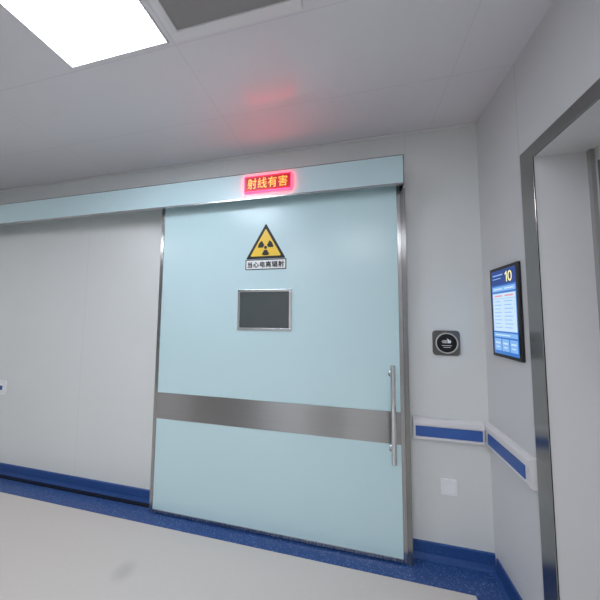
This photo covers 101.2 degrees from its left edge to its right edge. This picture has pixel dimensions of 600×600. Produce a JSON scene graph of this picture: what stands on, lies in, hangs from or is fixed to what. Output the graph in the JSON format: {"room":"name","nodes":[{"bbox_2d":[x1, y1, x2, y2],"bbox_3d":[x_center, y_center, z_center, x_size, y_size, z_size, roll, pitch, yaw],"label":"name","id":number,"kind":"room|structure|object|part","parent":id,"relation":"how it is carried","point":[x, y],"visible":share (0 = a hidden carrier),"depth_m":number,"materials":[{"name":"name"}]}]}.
{"room":"hospital corridor","nodes":[
{"label":"hospital corridor","id":0,"kind":"room"},
{"bbox_2d":[0,492,476,599],"bbox_3d":[-2.421,1.349,-0.232,8.300,0.100,4.900,0,-4,12],"label":"floor","id":1,"kind":"structure","parent":0,"point":[49,551],"depth_m":1.30,"materials":[{"name":"plastic"}]},
{"bbox_2d":[0,125,494,552],"bbox_3d":[-1.918,0.217,2.126,8.300,2.480,0.200,0,-4,12],"label":"wall","id":2,"kind":"structure","parent":0,"point":[79,297],"depth_m":1.86,"materials":[{"name":"paint"}]},
{"bbox_2d":[0,380,6,394],"bbox_3d":[-2.599,0.754,2.128,0.150,0.118,0.013,0,-4,12],"label":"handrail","id":3,"kind":"object","parent":2,"relation":"attached to","point":[3,384],"visible":1,"depth_m":2.11,"materials":[{"name":"white plastic"}]},
{"bbox_2d":[0,154,403,224],"bbox_3d":[-1.480,-0.719,1.914,4.262,0.172,0.151,0,-4,12],"label":"housing","id":4,"kind":"object","parent":2,"relation":"attached to","point":[386,171],"visible":0.96,"depth_m":1.66,"materials":[{"name":"metal"}]},
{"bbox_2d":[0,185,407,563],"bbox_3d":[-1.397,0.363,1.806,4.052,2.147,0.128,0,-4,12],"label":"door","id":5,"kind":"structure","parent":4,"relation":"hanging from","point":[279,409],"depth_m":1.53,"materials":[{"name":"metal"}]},
{"bbox_3d":[-2.193,1.438,1.959,2.415,0.011,0.020,0,-4,12],"label":"door guide rail","id":6,"kind":"part","parent":5,"relation":"part of","materials":[{"name":"black metal"}]},
{"bbox_2d":[245,224,285,269],"bbox_3d":[-0.224,-0.348,1.610,0.280,0.302,0.003,0,-4,12],"label":"warning sign","id":7,"kind":"object","parent":5,"relation":"attached to","point":[266,247],"visible":1,"depth_m":1.61,"materials":[{"name":"yellow plastic"}]},
{"bbox_3d":[-0.224,-0.232,1.603,0.280,0.069,0.002,0,-4,12],"label":"caption plate","id":8,"kind":"part","parent":7,"relation":"part of","materials":[{"name":"white plastic"}]},
{"bbox_3d":[0.508,0.617,1.348,0.036,0.520,0.076,0,-4,12],"label":"handle","id":9,"kind":"part","parent":5,"relation":"part of","materials":[{"name":"silver metal"}]},
{"bbox_2d":[244,171,291,193],"bbox_3d":[-0.204,-0.739,1.553,0.316,0.107,0.019,0,-4,12],"label":"illuminated sign","id":10,"kind":"object","parent":4,"relation":"attached to","point":[276,181],"visible":1,"depth_m":1.54,"materials":[{"name":"red plastic"}]},
{"bbox_2d":[0,122,476,191],"bbox_3d":[-2.422,-1.017,2.212,7.098,0.012,0.012,0,-4,12],"label":"trim","id":11,"kind":"structure","parent":2,"relation":"attached to","point":[475,123],"depth_m":1.74,"materials":[{"name":"white metal"}]},
{"bbox_2d":[0,462,495,572],"bbox_3d":[-2.440,1.408,2.041,7.098,0.080,0.028,0,-4,12],"label":"baseboard","id":12,"kind":"structure","parent":2,"relation":"attached to","point":[468,558],"depth_m":1.77,"materials":[{"name":"blue plastic"}]},
{"bbox_2d":[0,478,505,599],"bbox_3d":[-2.476,1.438,1.873,7.098,0.003,0.368,0,-4,12],"label":"floor border","id":13,"kind":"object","parent":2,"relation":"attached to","point":[483,585],"depth_m":1.42,"materials":[{"name":"blue plastic"}]},
{"bbox_2d":[400,188,413,565],"bbox_3d":[0.608,0.382,1.424,0.028,2.090,0.076,0,-4,12],"label":"trim","id":14,"kind":"structure","parent":2,"relation":"attached to","point":[402,192],"depth_m":1.38,"materials":[{"name":"metal"}]},
{"bbox_2d":[432,330,460,355],"bbox_3d":[0.839,0.247,1.413,0.142,0.142,0.019,0,-4,12],"label":"switch","id":15,"kind":"object","parent":2,"relation":"attached to","point":[444,342],"visible":1,"depth_m":1.41,"materials":[{"name":"metal"}]},
{"bbox_2d":[412,416,484,445],"bbox_3d":[0.823,0.731,1.376,0.358,0.122,0.032,0,-4,12],"label":"rail","id":16,"kind":"object","parent":2,"relation":"attached to","point":[424,428],"visible":1,"depth_m":1.36,"materials":[{"name":"white plastic"}]},
{"bbox_2d":[440,478,457,495],"bbox_3d":[0.825,1.037,1.366,0.082,0.082,0.010,0,-4,12],"label":"wall socket","id":17,"kind":"object","parent":2,"relation":"attached to","point":[447,486],"visible":1,"depth_m":1.36,"materials":[{"name":"white plastic"}]},
{"bbox_2d":[0,0,553,189],"bbox_3d":[-2.404,-1.226,-0.059,8.300,0.100,4.900,0,-4,12],"label":"ceiling","id":18,"kind":"structure","parent":0,"point":[326,71],"depth_m":1.23,"materials":[{"name":"white paint"}]},
{"bbox_2d":[0,0,168,68],"bbox_3d":[-0.872,-1.105,0.797,0.520,0.006,0.615,0,-4,12],"label":"recessed light","id":19,"kind":"object","parent":18,"relation":"in","point":[81,33],"visible":1,"depth_m":0.98,"materials":[{"name":"white plastic"}]},
{"bbox_2d":[149,0,302,42],"bbox_3d":[-0.312,-1.104,0.711,0.544,0.012,0.545,0,-4,12],"label":"ceiling vent","id":20,"kind":"object","parent":18,"relation":"in","point":[184,20],"visible":1,"depth_m":0.93,"materials":[{"name":"white metal"}]},
{"bbox_2d":[159,0,284,29],"bbox_3d":[-0.312,-1.107,0.711,0.474,0.005,0.475,0,-4,12],"label":"vent grille","id":21,"kind":"object","parent":20,"relation":"attached to","point":[179,14],"depth_m":0.93,"materials":[{"name":"grey metal"}]},
{"bbox_2d":[476,0,599,599],"bbox_3d":[0.671,0.033,-0.875,0.240,2.480,4.580,0,-4,12],"label":"wall","id":22,"kind":"structure","parent":0,"point":[560,61],"depth_m":0.96,"materials":[{"name":"paint"}]},
{"bbox_2d":[492,558,521,599],"bbox_3d":[0.976,1.368,1.113,0.028,0.080,0.340,0,-4,12],"label":"baseboard","id":23,"kind":"structure","parent":22,"relation":"attached to","point":[508,589],"depth_m":1.20,"materials":[{"name":"blue plastic"}]},
{"bbox_2d":[490,261,525,362],"bbox_3d":[0.987,0.056,1.181,0.015,0.443,0.226,0,-4,12],"label":"wall display","id":24,"kind":"object","parent":22,"relation":"attached to","point":[505,281],"visible":1,"depth_m":1.15,"materials":[{"name":"plastic"}]},
{"bbox_2d":[484,422,537,490],"bbox_3d":[0.981,0.719,1.172,0.032,0.122,0.363,0,-4,12],"label":"rail","id":25,"kind":"object","parent":22,"relation":"attached to","point":[523,464],"visible":0.87,"depth_m":1.10,"materials":[{"name":"white plastic"}]},
{"bbox_2d":[520,78,599,599],"bbox_3d":[0.825,0.342,0.404,0.006,2.036,1.242,0,-4,12],"label":"trim","id":26,"kind":"structure","parent":22,"relation":"attached to","point":[591,96],"depth_m":0.96,"materials":[{"name":"metal"}]},
{"bbox_2d":[586,145,599,328],"bbox_3d":[1.026,0.368,0.358,0.054,1.981,1.100,0,-4,12],"label":"door","id":27,"kind":"structure","parent":22,"relation":"in","point":[593,155],"depth_m":0.94,"materials":[{"name":"paint"}]}
]}

